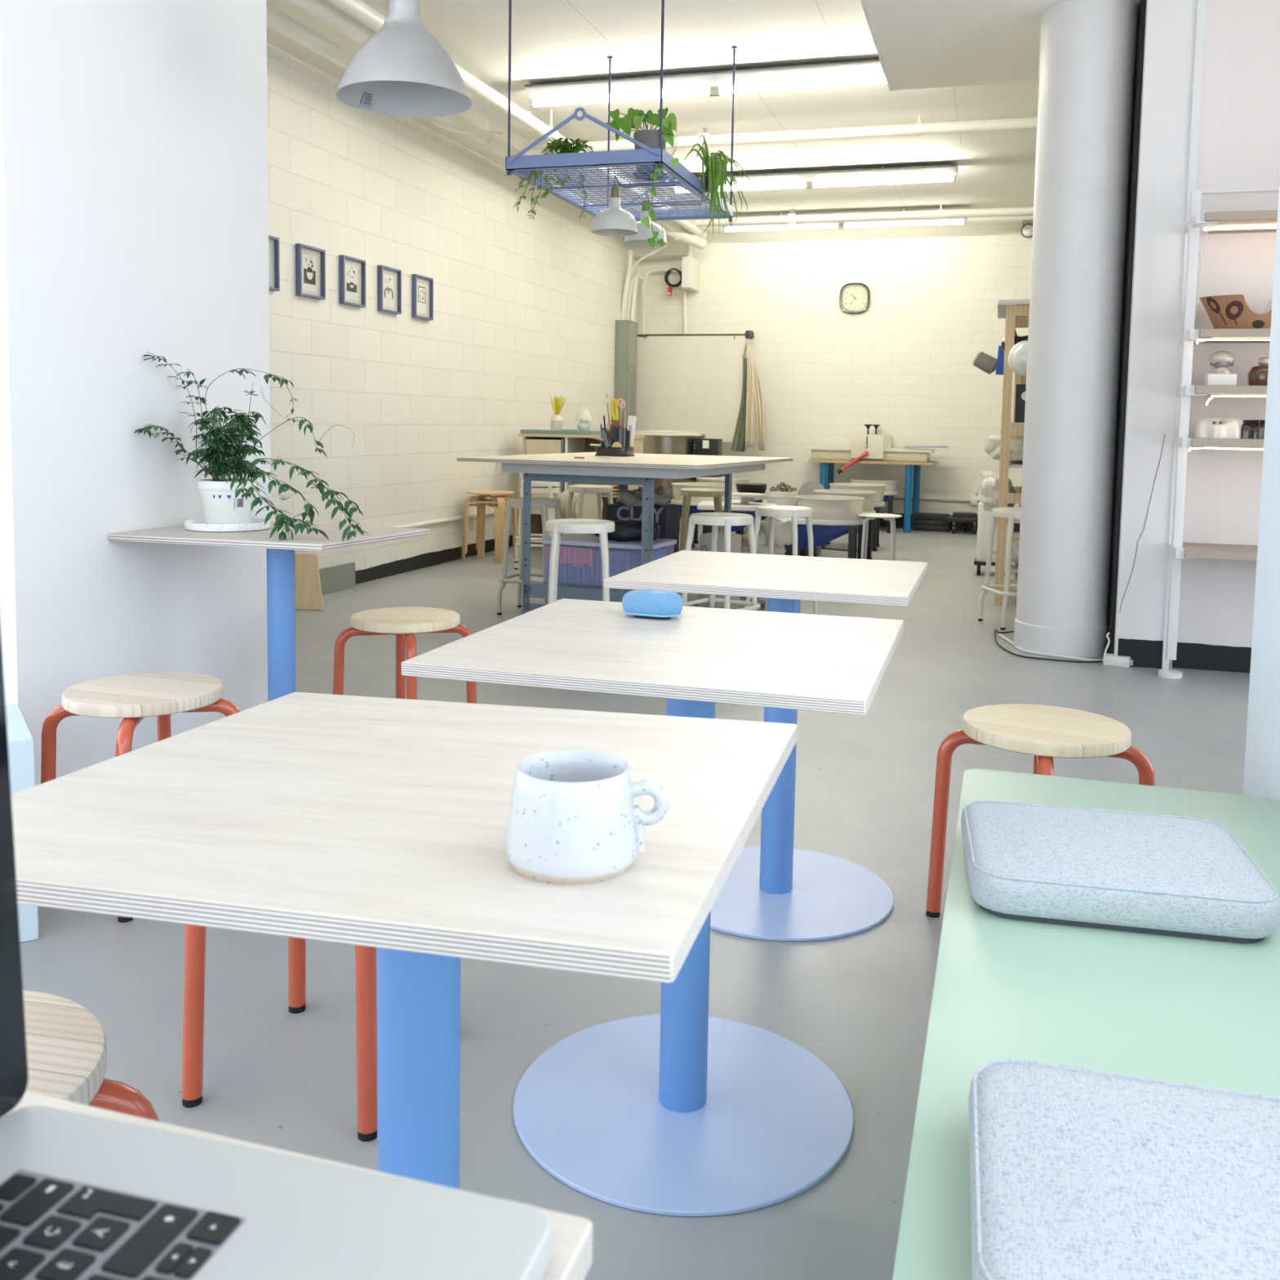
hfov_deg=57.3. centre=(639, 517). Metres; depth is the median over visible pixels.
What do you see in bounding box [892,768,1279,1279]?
bench
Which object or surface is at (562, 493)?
bat
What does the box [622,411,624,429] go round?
tool
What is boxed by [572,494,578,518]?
bat
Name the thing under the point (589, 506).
bat
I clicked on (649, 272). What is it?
conduit
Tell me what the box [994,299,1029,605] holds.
shelving unit
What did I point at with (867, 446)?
roller
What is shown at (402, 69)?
pendant lamp
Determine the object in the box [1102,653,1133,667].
power adapter
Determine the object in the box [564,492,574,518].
bat
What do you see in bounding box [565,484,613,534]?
metal stool
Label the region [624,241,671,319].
conduit
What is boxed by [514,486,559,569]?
metal stool
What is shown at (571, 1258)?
pedestal table
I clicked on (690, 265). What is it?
junction box
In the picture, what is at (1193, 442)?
wall shelf
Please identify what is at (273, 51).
trim
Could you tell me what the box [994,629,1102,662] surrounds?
lead
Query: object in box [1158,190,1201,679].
post
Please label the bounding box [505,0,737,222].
rack
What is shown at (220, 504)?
pot
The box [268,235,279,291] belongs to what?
picture frame
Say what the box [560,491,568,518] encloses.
bat
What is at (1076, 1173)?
seat cushion
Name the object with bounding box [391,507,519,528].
trim
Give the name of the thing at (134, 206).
wall
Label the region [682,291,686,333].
conduit
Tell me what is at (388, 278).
print
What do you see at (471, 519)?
wall outlet
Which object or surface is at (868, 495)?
wheel
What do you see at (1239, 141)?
wall
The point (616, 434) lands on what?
caddy
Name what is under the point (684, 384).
board
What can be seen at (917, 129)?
ceiling pipe
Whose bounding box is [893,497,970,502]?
trim
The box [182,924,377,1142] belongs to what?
wooden stool
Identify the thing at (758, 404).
apron
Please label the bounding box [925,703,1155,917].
wooden stool
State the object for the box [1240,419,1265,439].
glass jars
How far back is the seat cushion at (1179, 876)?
1.48 m
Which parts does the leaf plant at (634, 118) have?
pot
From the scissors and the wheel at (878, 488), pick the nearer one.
the scissors
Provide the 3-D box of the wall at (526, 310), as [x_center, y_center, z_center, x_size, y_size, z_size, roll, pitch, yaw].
[-1.468,-1.268,8.686,0.150,3.200,9.310,2,5,17]
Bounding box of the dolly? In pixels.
[942,511,977,534]
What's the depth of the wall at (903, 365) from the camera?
12.34 m
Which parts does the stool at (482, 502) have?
leg, leg, seat, leg, leg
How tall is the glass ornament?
0.098 m
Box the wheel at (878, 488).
[821,482,885,551]
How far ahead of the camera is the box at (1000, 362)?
7.45 m
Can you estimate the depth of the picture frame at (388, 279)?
7.73 m
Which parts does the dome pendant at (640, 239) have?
lamp shade, cord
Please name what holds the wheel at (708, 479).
on the floor
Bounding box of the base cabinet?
[518,433,644,547]
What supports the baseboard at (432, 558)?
attached to the wall at (526, 310)
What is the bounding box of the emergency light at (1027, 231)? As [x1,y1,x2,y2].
[1020,219,1033,237]
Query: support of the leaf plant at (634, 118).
on the rack at (520, 166)
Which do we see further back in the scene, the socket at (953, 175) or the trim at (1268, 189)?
the socket at (953, 175)
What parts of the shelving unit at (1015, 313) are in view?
post, post, shelf, shelf, shelf, shelf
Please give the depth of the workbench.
6.05 m
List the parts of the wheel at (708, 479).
leg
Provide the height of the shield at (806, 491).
0.560 m
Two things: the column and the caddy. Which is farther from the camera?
the caddy
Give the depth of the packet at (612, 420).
6.83 m
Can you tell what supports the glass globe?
on the shelving unit at (1015, 313)
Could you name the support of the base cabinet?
on the floor
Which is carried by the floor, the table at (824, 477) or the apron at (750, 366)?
the table at (824, 477)
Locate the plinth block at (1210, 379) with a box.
[1204,373,1236,385]
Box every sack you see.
[697,532,741,608]
[973,471,1017,511]
[984,434,1023,462]
[994,536,1019,564]
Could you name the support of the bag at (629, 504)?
on the workbench
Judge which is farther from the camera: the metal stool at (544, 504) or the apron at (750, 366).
the apron at (750, 366)
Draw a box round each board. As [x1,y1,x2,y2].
[294,553,324,610]
[635,334,744,441]
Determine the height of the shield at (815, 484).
0.560 m
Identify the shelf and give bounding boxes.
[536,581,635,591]
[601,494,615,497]
[1165,542,1257,560]
[1172,437,1263,451]
[1175,385,1266,405]
[1179,328,1271,344]
[1185,209,1277,235]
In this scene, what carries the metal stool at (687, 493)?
on the floor
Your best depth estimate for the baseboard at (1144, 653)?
5.28 m
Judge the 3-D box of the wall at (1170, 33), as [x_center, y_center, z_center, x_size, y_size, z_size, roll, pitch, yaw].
[2.304,-0.921,5.191,0.230,3.200,0.060,2,5,17]
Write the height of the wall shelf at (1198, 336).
0.058 m
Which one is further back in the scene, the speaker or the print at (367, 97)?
the print at (367, 97)
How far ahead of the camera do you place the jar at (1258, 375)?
4.89 m
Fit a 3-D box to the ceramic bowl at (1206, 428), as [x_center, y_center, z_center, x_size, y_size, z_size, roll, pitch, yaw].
[2.480,-0.382,4.999,0.197,0.088,0.144,2,5,17]
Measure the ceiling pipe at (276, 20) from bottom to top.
0.227 m
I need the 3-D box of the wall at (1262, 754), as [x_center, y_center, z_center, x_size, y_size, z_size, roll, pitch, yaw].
[1.171,-0.670,1.879,0.144,3.200,0.527,2,5,17]
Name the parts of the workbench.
leg, cross rail, cross rail, cross rail, leg, leg, leg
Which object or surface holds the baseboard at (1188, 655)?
attached to the wall at (1239, 141)
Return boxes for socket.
[529,98,535,108]
[709,85,720,96]
[805,181,813,188]
[837,222,844,229]
[952,174,956,182]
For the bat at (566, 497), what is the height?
0.234 m
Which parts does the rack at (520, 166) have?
rod, rod, frame, rod, rod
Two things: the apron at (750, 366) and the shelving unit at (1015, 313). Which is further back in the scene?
the apron at (750, 366)
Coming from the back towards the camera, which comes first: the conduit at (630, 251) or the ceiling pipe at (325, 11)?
the conduit at (630, 251)
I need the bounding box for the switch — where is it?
[1195,304,1199,320]
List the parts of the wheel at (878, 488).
pedal cord, leg, leg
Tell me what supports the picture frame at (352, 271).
attached to the wall at (526, 310)
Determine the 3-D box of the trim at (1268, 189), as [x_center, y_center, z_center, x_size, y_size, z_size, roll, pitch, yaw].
[3.296,-1.385,4.855,1.825,0.012,0.012,2,5,17]
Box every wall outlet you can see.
[462,516,474,530]
[970,497,982,505]
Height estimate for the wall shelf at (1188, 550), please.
0.040 m
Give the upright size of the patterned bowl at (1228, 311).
0.142 m
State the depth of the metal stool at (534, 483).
8.34 m
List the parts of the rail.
rod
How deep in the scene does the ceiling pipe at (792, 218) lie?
11.29 m
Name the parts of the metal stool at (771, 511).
leg, leg, seat, leg, leg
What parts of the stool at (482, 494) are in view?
leg, leg, seat, leg, leg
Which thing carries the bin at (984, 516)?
on the floor
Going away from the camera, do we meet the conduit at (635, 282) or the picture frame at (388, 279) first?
the picture frame at (388, 279)
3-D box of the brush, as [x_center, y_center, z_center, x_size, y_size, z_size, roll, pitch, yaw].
[-0.180,-0.575,6.831,0.052,0.293,0.008,5,6,39]
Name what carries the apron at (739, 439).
hanging from the rail
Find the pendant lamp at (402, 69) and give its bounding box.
[335,0,472,117]
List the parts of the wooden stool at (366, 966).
leg, leg, leg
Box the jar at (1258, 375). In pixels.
[1247,356,1268,386]
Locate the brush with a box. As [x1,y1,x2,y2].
[605,393,610,432]
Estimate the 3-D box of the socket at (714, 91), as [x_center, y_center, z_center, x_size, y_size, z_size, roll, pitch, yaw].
[0.457,-2.595,7.129,0.060,0.050,0.036,2,5,17]
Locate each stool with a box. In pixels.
[22,990,159,1121]
[40,671,240,922]
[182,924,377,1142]
[333,607,476,703]
[461,497,516,563]
[464,489,517,555]
[497,497,562,614]
[514,480,559,563]
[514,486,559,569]
[545,518,614,604]
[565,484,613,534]
[679,488,724,551]
[681,512,760,610]
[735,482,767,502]
[743,505,817,614]
[857,513,902,560]
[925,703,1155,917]
[977,506,1020,630]
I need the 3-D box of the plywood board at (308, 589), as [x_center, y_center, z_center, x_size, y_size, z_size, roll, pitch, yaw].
[-1.921,0.354,6.511,0.360,0.307,0.080,2,5,7]
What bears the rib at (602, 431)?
in the caddy
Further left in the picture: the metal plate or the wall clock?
the metal plate
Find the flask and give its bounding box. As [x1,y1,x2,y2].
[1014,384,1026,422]
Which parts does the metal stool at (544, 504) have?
leg, leg, seat, leg, leg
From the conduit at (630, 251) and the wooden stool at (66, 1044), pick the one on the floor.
the wooden stool at (66, 1044)
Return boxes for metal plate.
[319,562,355,595]
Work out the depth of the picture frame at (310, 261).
6.85 m
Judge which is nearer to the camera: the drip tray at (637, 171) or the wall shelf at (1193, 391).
the wall shelf at (1193, 391)
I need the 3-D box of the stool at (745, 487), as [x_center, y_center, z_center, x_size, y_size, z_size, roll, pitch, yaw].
[0.886,0.024,9.379,0.280,0.590,0.280,2,5,17]
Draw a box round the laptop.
[0,620,551,1279]
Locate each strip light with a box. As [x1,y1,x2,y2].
[524,59,886,108]
[671,164,958,193]
[721,208,967,232]
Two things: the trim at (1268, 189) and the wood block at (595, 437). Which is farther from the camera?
the wood block at (595, 437)
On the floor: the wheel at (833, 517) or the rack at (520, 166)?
the wheel at (833, 517)
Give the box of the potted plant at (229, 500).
[133,351,369,541]
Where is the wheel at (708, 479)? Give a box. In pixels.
[693,476,766,543]
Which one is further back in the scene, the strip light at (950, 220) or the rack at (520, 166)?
the strip light at (950, 220)
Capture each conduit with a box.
[431,120,502,134]
[621,249,632,319]
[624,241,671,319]
[626,275,636,319]
[629,276,638,320]
[635,274,644,279]
[641,267,681,333]
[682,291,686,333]
[685,243,693,257]
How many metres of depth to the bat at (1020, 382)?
7.30 m
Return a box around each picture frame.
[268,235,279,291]
[295,243,325,299]
[338,254,365,307]
[377,265,401,314]
[411,274,433,320]
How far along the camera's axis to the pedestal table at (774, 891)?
2.60 m
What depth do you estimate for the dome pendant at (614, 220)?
5.79 m
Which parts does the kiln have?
lid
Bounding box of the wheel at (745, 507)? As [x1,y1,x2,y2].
[697,492,777,533]
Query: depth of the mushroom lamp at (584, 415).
9.59 m
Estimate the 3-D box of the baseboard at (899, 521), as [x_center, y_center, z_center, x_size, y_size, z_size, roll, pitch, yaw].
[2.712,0.028,12.383,5.800,0.156,0.004,2,5,17]
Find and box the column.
[1013,0,1138,657]
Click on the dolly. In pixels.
(957, 517)
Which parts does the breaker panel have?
door, door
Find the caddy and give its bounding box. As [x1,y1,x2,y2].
[595,424,635,457]
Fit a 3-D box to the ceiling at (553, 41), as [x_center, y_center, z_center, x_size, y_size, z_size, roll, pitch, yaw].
[0.977,-2.550,4.592,7.400,0.100,16.100,2,5,17]
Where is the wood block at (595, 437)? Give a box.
[590,436,603,445]
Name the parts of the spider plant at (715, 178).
pot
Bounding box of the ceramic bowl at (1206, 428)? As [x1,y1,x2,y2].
[1194,417,1243,438]
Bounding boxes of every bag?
[594,518,660,541]
[606,486,679,555]
[740,516,791,607]
[1000,335,1027,352]
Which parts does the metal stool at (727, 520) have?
leg, leg, seat, leg, leg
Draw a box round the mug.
[506,750,668,884]
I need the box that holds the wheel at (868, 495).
[800,488,876,559]
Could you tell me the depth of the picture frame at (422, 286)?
8.18 m
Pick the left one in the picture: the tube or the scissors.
the scissors
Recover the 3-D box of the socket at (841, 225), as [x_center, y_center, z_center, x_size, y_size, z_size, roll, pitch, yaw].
[2.010,-2.910,11.694,0.060,0.050,0.036,2,5,17]
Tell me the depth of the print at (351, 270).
7.29 m
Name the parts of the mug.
handle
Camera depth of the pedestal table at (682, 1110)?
1.75 m
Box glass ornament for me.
[1208,351,1235,373]
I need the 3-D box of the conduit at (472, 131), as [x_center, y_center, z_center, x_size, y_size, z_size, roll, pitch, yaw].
[-1.140,-2.587,7.804,0.055,0.104,0.644,4,6,36]
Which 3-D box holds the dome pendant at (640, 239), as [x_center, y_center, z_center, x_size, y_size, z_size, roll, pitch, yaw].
[0.112,-1.623,6.316,0.407,0.278,0.243,2,5,17]
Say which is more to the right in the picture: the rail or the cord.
the cord
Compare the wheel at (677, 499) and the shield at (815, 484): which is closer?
the wheel at (677, 499)
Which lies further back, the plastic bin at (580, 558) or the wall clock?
the wall clock
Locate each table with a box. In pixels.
[0,1091,592,1279]
[11,692,797,1189]
[108,521,430,702]
[401,598,903,1216]
[604,550,928,942]
[809,458,936,533]
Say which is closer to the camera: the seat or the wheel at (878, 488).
the seat
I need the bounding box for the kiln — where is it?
[634,430,722,533]
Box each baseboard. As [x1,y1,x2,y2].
[355,534,513,584]
[680,512,1020,532]
[1117,638,1163,668]
[1172,642,1251,673]
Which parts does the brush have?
handle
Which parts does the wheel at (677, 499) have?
leg, leg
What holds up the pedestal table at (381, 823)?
on the floor
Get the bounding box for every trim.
[266,2,605,199]
[266,43,624,236]
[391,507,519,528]
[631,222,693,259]
[860,0,893,91]
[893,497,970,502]
[1106,0,1146,653]
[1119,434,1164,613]
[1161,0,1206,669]
[1201,187,1279,194]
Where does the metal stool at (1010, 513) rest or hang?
on the floor
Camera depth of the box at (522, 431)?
9.56 m
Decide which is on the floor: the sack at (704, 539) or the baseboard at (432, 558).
the sack at (704, 539)
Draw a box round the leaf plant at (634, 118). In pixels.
[605,107,678,248]
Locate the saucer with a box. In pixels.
[183,517,271,532]
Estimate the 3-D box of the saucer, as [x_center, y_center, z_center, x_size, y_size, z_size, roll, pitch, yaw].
[-1.166,0.020,3.311,0.232,0.022,0.232,2,5,17]
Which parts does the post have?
threaded stem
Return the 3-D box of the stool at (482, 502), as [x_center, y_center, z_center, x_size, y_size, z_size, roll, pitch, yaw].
[-1.140,0.094,8.883,0.356,0.464,0.356,3,5,19]
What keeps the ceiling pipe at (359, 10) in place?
attached to the ceiling at (553, 41)
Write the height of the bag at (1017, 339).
0.118 m
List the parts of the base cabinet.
panel, panel door, pull rod, panel, panel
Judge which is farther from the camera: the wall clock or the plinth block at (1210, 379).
the wall clock
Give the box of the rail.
[637,329,754,338]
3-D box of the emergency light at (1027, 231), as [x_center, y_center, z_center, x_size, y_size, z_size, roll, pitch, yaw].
[3.888,-2.888,11.723,0.142,0.181,0.150,2,5,17]
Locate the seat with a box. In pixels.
[5,703,39,942]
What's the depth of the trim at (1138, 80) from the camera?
5.37 m
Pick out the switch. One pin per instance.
(1197, 307)
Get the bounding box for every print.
[268,244,270,283]
[302,253,316,292]
[345,264,357,300]
[363,93,372,106]
[382,273,394,307]
[417,282,426,314]
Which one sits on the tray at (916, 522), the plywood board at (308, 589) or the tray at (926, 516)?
the tray at (926, 516)
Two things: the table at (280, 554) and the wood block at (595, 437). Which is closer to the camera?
the table at (280, 554)
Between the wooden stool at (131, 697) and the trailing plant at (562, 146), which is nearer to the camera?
the wooden stool at (131, 697)
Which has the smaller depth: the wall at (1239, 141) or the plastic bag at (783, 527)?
the wall at (1239, 141)
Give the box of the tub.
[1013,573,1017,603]
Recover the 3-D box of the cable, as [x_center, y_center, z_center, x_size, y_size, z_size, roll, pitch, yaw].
[2.446,-1.048,5.106,0.036,0.377,0.016,2,5,17]
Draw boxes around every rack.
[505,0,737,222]
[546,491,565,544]
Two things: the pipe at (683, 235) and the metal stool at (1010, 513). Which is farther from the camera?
the pipe at (683, 235)
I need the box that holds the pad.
[904,445,948,448]
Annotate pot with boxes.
[197,478,257,524]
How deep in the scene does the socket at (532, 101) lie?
7.46 m
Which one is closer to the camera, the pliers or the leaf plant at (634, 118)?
the leaf plant at (634, 118)
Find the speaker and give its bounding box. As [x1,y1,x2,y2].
[622,589,683,619]
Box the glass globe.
[1008,340,1027,376]
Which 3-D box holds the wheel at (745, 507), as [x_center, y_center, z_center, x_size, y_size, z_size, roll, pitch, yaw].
[0.720,0.101,8.666,0.582,0.546,0.648,2,5,7]
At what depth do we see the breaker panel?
12.34 m
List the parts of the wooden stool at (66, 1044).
seat, leg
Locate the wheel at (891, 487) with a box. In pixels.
[849,478,898,533]
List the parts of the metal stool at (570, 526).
leg, leg, seat, leg, leg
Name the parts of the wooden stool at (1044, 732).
leg, leg, leg, seat, leg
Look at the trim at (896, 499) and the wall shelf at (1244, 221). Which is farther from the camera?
the trim at (896, 499)
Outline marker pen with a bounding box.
[603,415,606,431]
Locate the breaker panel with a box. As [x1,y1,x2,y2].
[613,320,637,431]
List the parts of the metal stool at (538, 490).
leg, seat, leg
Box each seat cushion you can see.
[960,800,1279,943]
[968,1058,1279,1279]
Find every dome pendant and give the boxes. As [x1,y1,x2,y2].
[591,176,675,235]
[623,191,702,246]
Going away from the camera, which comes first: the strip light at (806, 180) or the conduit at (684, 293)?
the strip light at (806, 180)
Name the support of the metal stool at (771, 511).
on the floor
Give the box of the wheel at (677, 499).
[671,482,742,547]
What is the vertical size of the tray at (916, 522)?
0.055 m
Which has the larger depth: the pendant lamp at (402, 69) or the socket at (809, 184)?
the socket at (809, 184)
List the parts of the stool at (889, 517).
leg, leg, seat, leg, leg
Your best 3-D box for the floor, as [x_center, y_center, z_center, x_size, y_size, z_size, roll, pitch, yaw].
[0.922,0.749,4.861,7.400,0.120,16.100,2,5,17]
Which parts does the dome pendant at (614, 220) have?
lamp shade, cord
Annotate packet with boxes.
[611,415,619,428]
[626,415,636,446]
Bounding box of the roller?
[803,424,934,474]
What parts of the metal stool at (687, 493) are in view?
leg, leg, seat, leg, leg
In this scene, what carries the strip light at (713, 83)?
hanging from the ceiling at (553, 41)
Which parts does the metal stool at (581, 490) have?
leg, leg, seat, leg, leg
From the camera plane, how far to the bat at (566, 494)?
8.82 m
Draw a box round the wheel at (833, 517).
[785,494,864,558]
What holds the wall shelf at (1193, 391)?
attached to the wall at (1239, 141)
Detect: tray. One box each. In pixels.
[632,170,666,180]
[913,512,949,519]
[913,519,948,526]
[913,524,948,532]
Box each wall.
[0,0,271,786]
[266,54,638,570]
[637,215,1033,515]
[1113,0,1197,655]
[1177,0,1279,647]
[1242,178,1279,802]
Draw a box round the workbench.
[457,452,793,613]
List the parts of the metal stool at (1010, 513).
leg, seat, leg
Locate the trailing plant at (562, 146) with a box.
[512,136,593,219]
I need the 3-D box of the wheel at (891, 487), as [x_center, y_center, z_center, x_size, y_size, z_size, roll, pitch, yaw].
[2.318,-0.122,11.889,0.582,0.521,0.648,2,5,13]
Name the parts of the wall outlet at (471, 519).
plate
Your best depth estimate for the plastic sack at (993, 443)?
7.04 m
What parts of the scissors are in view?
blade, handle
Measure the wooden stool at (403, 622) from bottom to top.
0.450 m
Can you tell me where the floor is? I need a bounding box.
[20,518,1249,1279]
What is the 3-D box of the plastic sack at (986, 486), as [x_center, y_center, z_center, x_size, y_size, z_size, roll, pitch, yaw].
[2.265,-0.161,7.426,0.226,0.260,0.344,0,5,-12]
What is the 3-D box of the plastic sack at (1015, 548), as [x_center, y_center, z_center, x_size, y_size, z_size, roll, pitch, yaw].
[2.329,0.209,7.168,0.274,0.183,0.367,1,5,0]
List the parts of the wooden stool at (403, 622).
leg, leg, seat, leg, leg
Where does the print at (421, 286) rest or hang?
attached to the picture frame at (422, 286)
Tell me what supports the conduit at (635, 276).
attached to the breaker panel
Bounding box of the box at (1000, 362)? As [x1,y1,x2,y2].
[995,345,1004,375]
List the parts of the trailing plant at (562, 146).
pot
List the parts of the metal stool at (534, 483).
leg, seat, leg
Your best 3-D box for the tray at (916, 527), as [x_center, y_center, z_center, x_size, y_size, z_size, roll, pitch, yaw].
[3.013,0.106,12.099,0.347,0.055,0.220,2,5,17]
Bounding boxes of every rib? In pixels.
[600,429,609,447]
[612,441,622,447]
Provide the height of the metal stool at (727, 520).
0.631 m
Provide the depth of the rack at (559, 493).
9.12 m
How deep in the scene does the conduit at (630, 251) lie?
12.40 m
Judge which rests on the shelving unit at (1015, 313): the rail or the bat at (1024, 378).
the bat at (1024, 378)
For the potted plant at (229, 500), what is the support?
on the table at (280, 554)
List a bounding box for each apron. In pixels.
[730,343,746,452]
[745,338,754,448]
[748,342,764,450]
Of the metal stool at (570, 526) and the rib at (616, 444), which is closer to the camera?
the metal stool at (570, 526)
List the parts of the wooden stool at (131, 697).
leg, leg, seat, leg, leg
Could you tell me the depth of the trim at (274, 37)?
6.84 m
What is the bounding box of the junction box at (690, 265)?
[681,256,699,291]
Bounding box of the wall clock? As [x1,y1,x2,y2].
[839,282,870,313]
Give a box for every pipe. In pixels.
[266,3,638,222]
[282,0,689,231]
[327,0,707,238]
[580,115,1037,151]
[652,221,706,249]
[688,201,1033,226]
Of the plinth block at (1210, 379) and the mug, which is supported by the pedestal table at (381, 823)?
the mug
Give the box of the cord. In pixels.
[1102,632,1110,662]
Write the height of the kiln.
0.989 m
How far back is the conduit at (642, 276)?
12.48 m
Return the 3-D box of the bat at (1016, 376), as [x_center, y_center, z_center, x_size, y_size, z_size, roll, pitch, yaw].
[2.385,-0.781,7.431,0.020,0.360,0.240,2,5,17]
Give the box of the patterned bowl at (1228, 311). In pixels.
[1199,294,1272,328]
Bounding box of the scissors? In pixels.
[617,398,625,429]
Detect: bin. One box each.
[541,533,676,585]
[973,502,1008,576]
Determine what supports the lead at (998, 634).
on the floor
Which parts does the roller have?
crank handle, plate, pressure knob, pressure knob, plate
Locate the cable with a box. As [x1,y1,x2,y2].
[1195,233,1207,320]
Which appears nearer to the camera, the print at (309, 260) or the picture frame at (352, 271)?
the print at (309, 260)
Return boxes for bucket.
[765,481,797,506]
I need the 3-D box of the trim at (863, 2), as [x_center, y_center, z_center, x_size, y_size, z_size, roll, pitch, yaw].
[0.766,-2.310,4.529,0.017,0.035,4.700,2,5,17]
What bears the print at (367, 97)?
on the pendant lamp at (402, 69)
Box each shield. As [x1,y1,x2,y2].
[795,486,821,555]
[800,480,824,489]
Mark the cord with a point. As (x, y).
(1108, 633)
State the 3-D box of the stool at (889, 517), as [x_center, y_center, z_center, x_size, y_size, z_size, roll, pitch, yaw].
[1.663,0.205,8.158,0.304,0.449,0.304,2,5,17]
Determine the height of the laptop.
0.255 m
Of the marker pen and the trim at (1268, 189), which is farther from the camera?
the marker pen
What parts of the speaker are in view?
trim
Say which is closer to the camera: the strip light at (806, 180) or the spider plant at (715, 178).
the spider plant at (715, 178)
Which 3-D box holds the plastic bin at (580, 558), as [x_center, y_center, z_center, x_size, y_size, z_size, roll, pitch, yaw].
[-0.165,0.234,6.266,0.630,0.235,0.390,3,5,23]
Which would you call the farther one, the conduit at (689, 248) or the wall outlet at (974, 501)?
the conduit at (689, 248)
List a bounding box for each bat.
[558,489,568,518]
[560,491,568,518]
[560,492,568,518]
[563,494,568,516]
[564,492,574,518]
[570,493,578,518]
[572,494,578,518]
[574,493,603,519]
[1013,373,1018,422]
[1017,375,1022,384]
[1022,376,1026,384]
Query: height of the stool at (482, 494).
0.464 m
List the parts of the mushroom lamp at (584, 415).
lamp shade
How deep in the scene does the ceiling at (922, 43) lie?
5.87 m
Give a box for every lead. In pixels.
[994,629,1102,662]
[997,633,1103,662]
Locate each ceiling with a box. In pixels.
[266,0,1039,226]
[864,0,1140,90]
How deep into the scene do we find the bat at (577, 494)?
8.74 m
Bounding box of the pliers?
[610,398,619,427]
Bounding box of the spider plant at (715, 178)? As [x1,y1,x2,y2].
[683,134,750,235]
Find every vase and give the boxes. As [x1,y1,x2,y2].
[551,395,566,430]
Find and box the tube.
[973,351,997,373]
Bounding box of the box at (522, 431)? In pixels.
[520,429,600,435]
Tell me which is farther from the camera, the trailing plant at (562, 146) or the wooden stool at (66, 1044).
the trailing plant at (562, 146)
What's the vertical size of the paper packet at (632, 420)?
0.179 m
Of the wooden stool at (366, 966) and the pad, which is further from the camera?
the pad
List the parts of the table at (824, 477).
leg, leg, leg, leg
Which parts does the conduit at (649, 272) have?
cable coil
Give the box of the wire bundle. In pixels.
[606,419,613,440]
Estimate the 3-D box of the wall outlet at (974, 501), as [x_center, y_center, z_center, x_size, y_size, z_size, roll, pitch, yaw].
[3.480,-0.163,12.106,0.120,0.070,0.055,2,5,17]
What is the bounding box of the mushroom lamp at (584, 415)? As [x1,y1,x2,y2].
[563,408,591,431]

